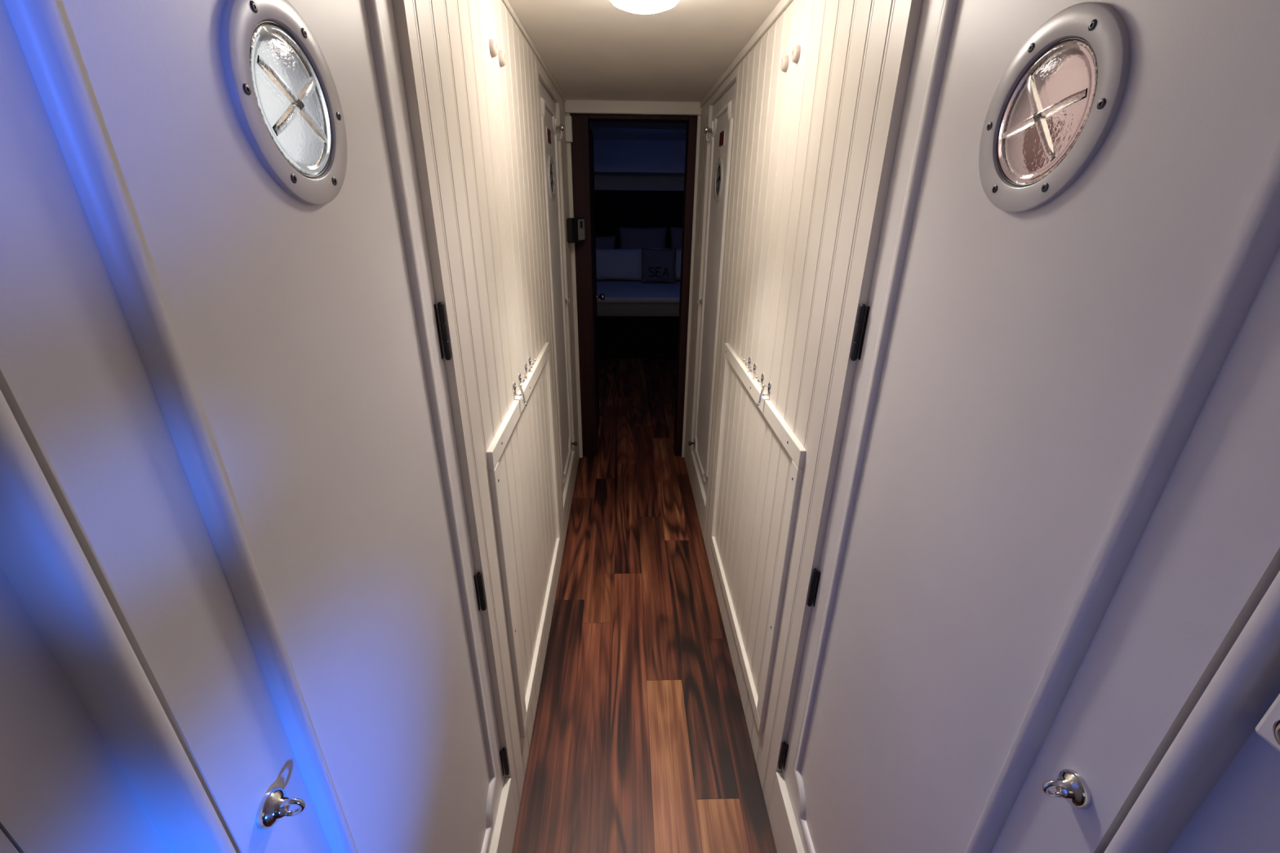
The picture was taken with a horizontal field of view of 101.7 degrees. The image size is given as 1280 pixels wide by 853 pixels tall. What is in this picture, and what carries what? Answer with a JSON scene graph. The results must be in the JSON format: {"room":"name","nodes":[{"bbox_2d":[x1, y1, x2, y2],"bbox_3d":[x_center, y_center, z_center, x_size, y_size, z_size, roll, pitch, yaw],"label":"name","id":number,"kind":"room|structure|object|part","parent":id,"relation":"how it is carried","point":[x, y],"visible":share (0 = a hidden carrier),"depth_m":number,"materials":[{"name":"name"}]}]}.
{"room":"ship interior","nodes":[
{"label":"ship interior","id":0,"kind":"room"},
{"bbox_2d":[0,0,579,852],"bbox_3d":[-0.387,0.041,1.316,0.090,2.064,3.900,0,24,-2],"label":"wall","id":1,"kind":"structure","parent":0,"point":[476,128],"depth_m":1.07,"materials":[{"name":"white wood"}]},
{"bbox_2d":[0,389,236,852],"bbox_3d":[-0.341,0.415,0.460,0.045,2.064,0.060,0,24,-2],"label":"trim","id":2,"kind":"structure","parent":1,"relation":"attached to","point":[42,557],"depth_m":0.31,"materials":[{"name":"white paint"}]},
{"bbox_2d":[0,0,509,852],"bbox_3d":[-0.339,0.224,0.723,0.061,1.810,0.636,0,24,-2],"label":"door","id":3,"kind":"structure","parent":1,"relation":"in","point":[222,364],"depth_m":0.45,"materials":[{"name":"white paint"}]},
{"bbox_3d":[-0.323,0.340,0.464,0.016,0.031,0.031,0,24,-2],"label":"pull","id":4,"kind":"part","parent":3,"relation":"part of","materials":[{"name":"silver metal"}]},
{"bbox_2d":[488,38,497,57],"bbox_3d":[-0.333,-0.862,1.187,0.013,0.035,0.035,0,24,-2],"label":"bumper cover","id":5,"kind":"object","parent":1,"relation":"attached to","point":[492,43],"visible":1,"depth_m":1.18,"materials":[{"name":"white rubber"}]},
{"bbox_2d":[497,49,506,66],"bbox_3d":[-0.336,-0.899,1.271,0.013,0.035,0.035,0,24,-2],"label":"bumper cover","id":6,"kind":"object","parent":1,"relation":"attached to","point":[501,55],"visible":1,"depth_m":1.26,"materials":[{"name":"white rubber"}]},
{"bbox_2d":[512,381,527,405],"bbox_3d":[-0.329,-0.090,1.432,0.034,0.070,0.017,0,24,-2],"label":"coat hook","id":7,"kind":"object","parent":1,"relation":"attached to","point":[514,385],"visible":1,"depth_m":1.43,"materials":[{"name":"silver metal"}]},
{"bbox_3d":[-0.343,-0.107,1.424,0.004,0.033,0.017,0,24,-2],"label":"plate","id":8,"kind":"part","parent":7,"relation":"part of","materials":[{"name":"silver metal"}]},
{"bbox_2d":[518,373,527,383],"bbox_3d":[-0.336,-0.139,1.497,0.023,0.033,0.017,0,24,-2],"label":"coat hook","id":9,"kind":"object","parent":1,"relation":"attached to","point":[520,377],"visible":1,"depth_m":1.49,"materials":[{"name":"silver metal"}]},
{"bbox_3d":[-0.345,-0.139,1.496,0.004,0.033,0.017,0,24,-2],"label":"plate","id":10,"kind":"part","parent":9,"relation":"part of","materials":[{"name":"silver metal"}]},
{"bbox_2d":[486,342,561,737],"bbox_3d":[-0.350,0.288,1.761,0.018,0.925,0.955,0,24,-2],"label":"frame","id":11,"kind":"object","parent":1,"relation":"attached to","point":[500,441],"visible":0.97,"depth_m":1.43,"materials":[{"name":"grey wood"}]},
{"bbox_3d":[-0.346,-0.114,1.585,0.017,0.046,0.955,0,24,-2],"label":"rail","id":12,"kind":"part","parent":11,"relation":"part of","materials":[{"name":"white wood"}]},
{"bbox_3d":[-0.354,0.691,1.937,0.017,0.046,0.955,0,24,-2],"label":"rail","id":13,"kind":"part","parent":11,"relation":"part of","materials":[{"name":"white wood"}]},
{"bbox_2d":[524,362,532,373],"bbox_3d":[-0.339,-0.178,1.587,0.023,0.033,0.017,0,24,-2],"label":"coat hook","id":14,"kind":"object","parent":1,"relation":"attached to","point":[525,363],"visible":1,"depth_m":1.58,"materials":[{"name":"silver metal"}]},
{"bbox_3d":[-0.348,-0.178,1.587,0.004,0.033,0.017,0,24,-2],"label":"plate","id":15,"kind":"part","parent":14,"relation":"part of","materials":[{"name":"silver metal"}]},
{"bbox_2d":[488,450,575,852],"bbox_3d":[-0.383,0.754,2.014,0.046,0.192,2.593,0,24,-2],"label":"baseboard","id":16,"kind":"structure","parent":1,"relation":"attached to","point":[504,833],"depth_m":1.36,"materials":[{"name":"white wood"}]},
{"bbox_2d":[528,355,536,366],"bbox_3d":[-0.341,-0.207,1.653,0.023,0.033,0.017,0,24,-2],"label":"coat hook","id":17,"kind":"object","parent":1,"relation":"attached to","point":[529,357],"visible":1,"depth_m":1.65,"materials":[{"name":"silver metal"}]},
{"bbox_2d":[502,0,565,102],"bbox_3d":[-0.342,-1.101,1.370,0.007,0.014,2.889,0,24,-2],"label":"trim","id":18,"kind":"structure","parent":1,"relation":"attached to","point":[506,2],"depth_m":1.66,"materials":[{"name":"white wood"}]},
{"bbox_2d":[538,80,577,494],"bbox_3d":[-0.391,-0.555,2.507,0.068,1.810,0.639,0,24,-2],"label":"door","id":19,"kind":"structure","parent":1,"relation":"in","point":[548,106],"depth_m":2.47,"materials":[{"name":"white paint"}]},
{"bbox_3d":[-0.376,-1.403,2.442,0.038,0.030,0.030,0,24,-2],"label":"knob","id":20,"kind":"part","parent":19,"relation":"part of","materials":[{"name":"silver metal"}]},
{"bbox_2d":[564,115,573,142],"bbox_3d":[-0.371,-1.549,2.712,0.034,0.118,0.045,0,24,-2],"label":"keep","id":21,"kind":"object","parent":1,"relation":"attached to","point":[568,119],"visible":1,"depth_m":2.69,"materials":[{"name":"white metal"}]},
{"bbox_2d":[564,99,702,115],"bbox_3d":[-0.096,-0.810,3.101,4.000,2.200,0.095,0,24,-2],"label":"wall","id":22,"kind":"structure","parent":0,"point":[571,106],"depth_m":2.69,"materials":[{"name":"white paint"}]},
{"bbox_2d":[565,113,701,457],"bbox_3d":[-0.044,-0.712,3.122,0.707,2.006,0.016,0,24,-2],"label":"trim","id":23,"kind":"structure","parent":22,"relation":"attached to","point":[568,144],"depth_m":3.07,"materials":[{"name":"white wood"}]},
{"bbox_2d":[566,217,585,243],"bbox_3d":[-0.346,-1.064,2.818,0.087,0.124,0.159,0,24,-2],"label":"control box","id":24,"kind":"object","parent":23,"relation":"attached to","point":[575,228],"visible":1,"depth_m":2.79,"materials":[{"name":"black plastic"}]},
{"bbox_3d":[-0.320,-1.076,2.843,0.002,0.106,0.076,9,25,19],"label":"plate","id":25,"kind":"part","parent":24,"relation":"part of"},
{"bbox_2d":[569,113,697,456],"bbox_3d":[-0.046,-0.739,3.183,0.707,2.006,0.115,0,24,-2],"label":"doorway","id":26,"kind":"structure","parent":22,"relation":"in","point":[580,145],"depth_m":3.04,"materials":[{"name":"brown wood"}]},
{"bbox_2d":[589,127,604,434],"bbox_3d":[-0.291,-0.865,3.486,0.097,1.970,0.545,0,24,-2],"label":"door","id":27,"kind":"structure","parent":26,"relation":"attached to","point":[602,296],"depth_m":3.48,"materials":[{"name":"brown wood"}]},
{"bbox_3d":[-0.279,-0.919,3.684,0.059,0.048,0.048,0,24,-2],"label":"knob","id":28,"kind":"part","parent":27,"relation":"part of","materials":[{"name":"silver metal"}]},
{"bbox_2d":[589,121,686,174],"bbox_3d":[-0.144,-2.502,4.566,4.000,0.370,4.025,0,24,-2],"label":"ceiling","id":29,"kind":"structure","parent":0,"point":[621,148],"depth_m":5.80,"materials":[{"name":"white paint"}]},
{"bbox_2d":[594,173,684,191],"bbox_3d":[-0.211,-2.413,6.772,4.000,2.200,0.050,0,24,-2],"label":"wall","id":30,"kind":"structure","parent":0,"point":[602,181],"depth_m":6.48,"materials":[{"name":"paint"}]},
{"bbox_2d":[507,0,780,102],"bbox_3d":[0.022,-0.932,0.914,0.907,0.050,3.920,0,24,-2],"label":"ceiling","id":31,"kind":"structure","parent":0,"point":[595,50],"depth_m":1.69,"materials":[{"name":"white paint"}]},
{"bbox_2d":[609,0,679,13],"bbox_3d":[0.010,-0.965,1.145,0.196,0.076,0.196,0,24,-2],"label":"ceiling light","id":32,"kind":"object","parent":31,"relation":"attached to","point":[639,6],"visible":1,"depth_m":1.15,"materials":[{"name":"white glass"}]},
{"bbox_2d":[511,358,777,852],"bbox_3d":[-0.027,0.573,2.761,4.111,0.060,9.800,0,24,-2],"label":"floor","id":33,"kind":"structure","parent":0,"point":[641,741],"depth_m":1.91,"materials":[{"name":"brown wood"}]},
{"bbox_2d":[594,190,684,358],"bbox_3d":[-0.063,-1.833,6.070,2.750,1.700,1.610,0,24,-2],"label":"bed","id":34,"kind":"object","parent":33,"relation":"on","point":[637,319],"visible":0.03,"depth_m":5.69,"materials":[{"name":"black fabric"}]},
{"bbox_2d":[595,235,615,248],"bbox_3d":[-0.604,-2.203,6.530,0.600,0.350,0.162,0,24,-2],"label":"pillow","id":35,"kind":"object","parent":34,"relation":"on","point":[607,242],"visible":0.21,"depth_m":6.47,"materials":[{"name":"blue fabric"}]},
{"bbox_2d":[595,248,642,279],"bbox_3d":[-0.364,-1.992,6.389,0.880,0.370,0.200,0,24,-2],"label":"pillow","id":36,"kind":"object","parent":34,"relation":"on","point":[611,264],"visible":0.58,"depth_m":6.32,"materials":[{"name":"white fabric"}]},
{"bbox_2d":[596,279,679,303],"bbox_3d":[-0.064,-1.607,6.097,2.450,0.065,1.480,0,24,-2],"label":"duvet","id":37,"kind":"object","parent":34,"relation":"on","point":[615,291],"depth_m":5.73,"materials":[{"name":"white fabric"}]},
{"bbox_3d":[-0.085,-2.135,6.761,2.750,1.700,0.100,0,24,-2],"label":"headboard","id":38,"kind":"part","parent":34,"relation":"part of","materials":[{"name":"brown wood"}]},
{"bbox_2d":[618,226,666,248],"bbox_3d":[0.037,-2.278,6.517,0.600,0.409,0.172,0,24,-2],"label":"pillow","id":39,"kind":"object","parent":34,"relation":"on","point":[630,237],"visible":0.57,"depth_m":6.46,"materials":[{"name":"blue fabric"}]},
{"bbox_2d":[641,248,676,282],"bbox_3d":[0.226,-1.934,6.254,0.420,0.389,0.176,0,24,-2],"label":"throw pillow","id":40,"kind":"object","parent":34,"relation":"on","point":[658,264],"visible":1,"depth_m":6.21,"materials":[{"name":"blue fabric"}]},
{"bbox_2d":[647,247,681,279],"bbox_3d":[0.521,-1.996,6.415,0.860,0.380,0.202,0,24,-2],"label":"pillow","id":41,"kind":"object","parent":34,"relation":"on","point":[678,251],"visible":0.08,"depth_m":6.34,"materials":[{"name":"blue fabric"}]},
{"bbox_2d":[670,226,682,248],"bbox_3d":[0.677,-2.284,6.535,0.600,0.409,0.172,0,24,-2],"label":"pillow","id":42,"kind":"object","parent":34,"relation":"on","point":[676,232],"visible":0.16,"depth_m":6.47,"materials":[{"name":"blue fabric"}]},
{"bbox_2d":[684,0,1279,852],"bbox_3d":[0.410,0.039,1.340,0.090,2.064,3.900,0,24,-2],"label":"wall","id":43,"kind":"structure","parent":0,"point":[814,142],"depth_m":1.22,"materials":[{"name":"white wood"}]},
{"bbox_2d":[688,82,735,495],"bbox_3d":[0.340,-0.557,2.529,0.068,1.810,0.639,0,24,-2],"label":"door","id":44,"kind":"structure","parent":43,"relation":"in","point":[721,129],"depth_m":2.46,"materials":[{"name":"white paint"}]},
{"bbox_3d":[0.325,-1.405,2.463,0.038,0.030,0.030,0,24,-2],"label":"knob","id":45,"kind":"part","parent":44,"relation":"part of","materials":[{"name":"silver metal"}]},
{"bbox_3d":[0.342,-1.397,2.466,0.004,0.085,0.036,0,24,-2],"label":"plate","id":46,"kind":"part","parent":44,"relation":"part of","materials":[{"name":"silver metal"}]},
{"bbox_2d":[699,0,792,107],"bbox_3d":[0.356,-1.097,1.394,0.010,0.026,2.889,0,24,-2],"label":"trim","id":47,"kind":"structure","parent":43,"relation":"attached to","point":[782,5],"depth_m":1.62,"materials":[{"name":"white wood"}]},
{"bbox_2d":[688,450,804,852],"bbox_3d":[0.368,0.753,2.037,0.046,0.192,2.593,0,24,-2],"label":"baseboard","id":48,"kind":"structure","parent":43,"relation":"attached to","point":[785,832],"depth_m":1.38,"materials":[{"name":"white wood"}]},
{"bbox_2d":[742,356,751,365],"bbox_3d":[0.343,-0.209,1.674,0.023,0.033,0.017,0,24,-2],"label":"coat hook","id":49,"kind":"object","parent":43,"relation":"attached to","point":[749,357],"visible":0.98,"depth_m":1.67,"materials":[{"name":"silver metal"}]},
{"bbox_2d":[747,363,755,373],"bbox_3d":[0.345,-0.180,1.608,0.023,0.033,0.017,0,24,-2],"label":"coat hook","id":50,"kind":"object","parent":43,"relation":"attached to","point":[754,365],"visible":1,"depth_m":1.60,"materials":[{"name":"silver metal"}]},
{"bbox_2d":[709,342,806,733],"bbox_3d":[0.347,0.287,1.782,0.018,0.925,0.955,0,24,-2],"label":"frame","id":51,"kind":"object","parent":43,"relation":"attached to","point":[788,438],"visible":1,"depth_m":1.46,"materials":[{"name":"grey wood"}]},
{"bbox_3d":[0.343,0.690,1.958,0.017,0.046,0.955,0,24,-2],"label":"rail","id":52,"kind":"part","parent":51,"relation":"part of","materials":[{"name":"white wood"}]},
{"bbox_3d":[0.352,-0.116,1.606,0.017,0.046,0.955,0,24,-2],"label":"rail","id":53,"kind":"part","parent":51,"relation":"part of","materials":[{"name":"white wood"}]},
{"bbox_2d":[755,373,764,383],"bbox_3d":[0.348,-0.140,1.517,0.023,0.033,0.017,0,24,-2],"label":"coat hook","id":54,"kind":"object","parent":43,"relation":"attached to","point":[762,378],"visible":1,"depth_m":1.51,"materials":[{"name":"silver metal"}]},
{"bbox_3d":[0.357,-0.140,1.518,0.004,0.033,0.017,0,24,-2],"label":"plate","id":55,"kind":"part","parent":54,"relation":"part of","materials":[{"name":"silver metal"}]},
{"bbox_2d":[756,382,771,405],"bbox_3d":[0.345,-0.092,1.452,0.034,0.070,0.017,0,24,-2],"label":"coat hook","id":56,"kind":"object","parent":43,"relation":"attached to","point":[769,386],"visible":1,"depth_m":1.45,"materials":[{"name":"silver metal"}]},
{"bbox_3d":[0.360,-0.109,1.445,0.004,0.033,0.017,0,24,-2],"label":"plate","id":57,"kind":"part","parent":56,"relation":"part of","materials":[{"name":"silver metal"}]},
{"bbox_2d":[780,54,789,71],"bbox_3d":[0.358,-0.901,1.292,0.013,0.035,0.035,0,24,-2],"label":"wall knob","id":58,"kind":"object","parent":43,"relation":"attached to","point":[784,61],"visible":1,"depth_m":1.28,"materials":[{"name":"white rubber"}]},
{"bbox_2d":[791,44,800,63],"bbox_3d":[0.361,-0.864,1.208,0.013,0.035,0.035,0,24,-2],"label":"wall knob","id":59,"kind":"object","parent":43,"relation":"attached to","point":[796,51],"visible":1,"depth_m":1.20,"materials":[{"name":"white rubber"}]},
{"bbox_2d":[777,0,1279,852],"bbox_3d":[0.399,0.223,0.745,0.061,1.810,0.636,0,24,-2],"label":"door","id":60,"kind":"structure","parent":43,"relation":"in","point":[1054,519],"depth_m":0.51,"materials":[{"name":"white paint"}]},
{"bbox_3d":[0.400,0.338,0.486,0.016,0.031,0.031,0,24,-2],"label":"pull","id":61,"kind":"part","parent":60,"relation":"part of","materials":[{"name":"silver metal"}]},
{"bbox_2d":[1103,570,1279,852],"bbox_3d":[0.419,0.413,0.483,0.045,2.064,0.060,0,24,-2],"label":"trim","id":62,"kind":"structure","parent":43,"relation":"attached to","point":[1246,685],"depth_m":0.37,"materials":[{"name":"white paint"}]},
{"bbox_2d":[1255,693,1279,751],"bbox_3d":[0.414,0.158,0.294,0.032,0.117,0.058,0,24,-2],"label":"light switch","id":63,"kind":"object","parent":43,"relation":"attached to","point":[1268,727],"visible":1,"depth_m":0.33,"materials":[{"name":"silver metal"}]}
]}

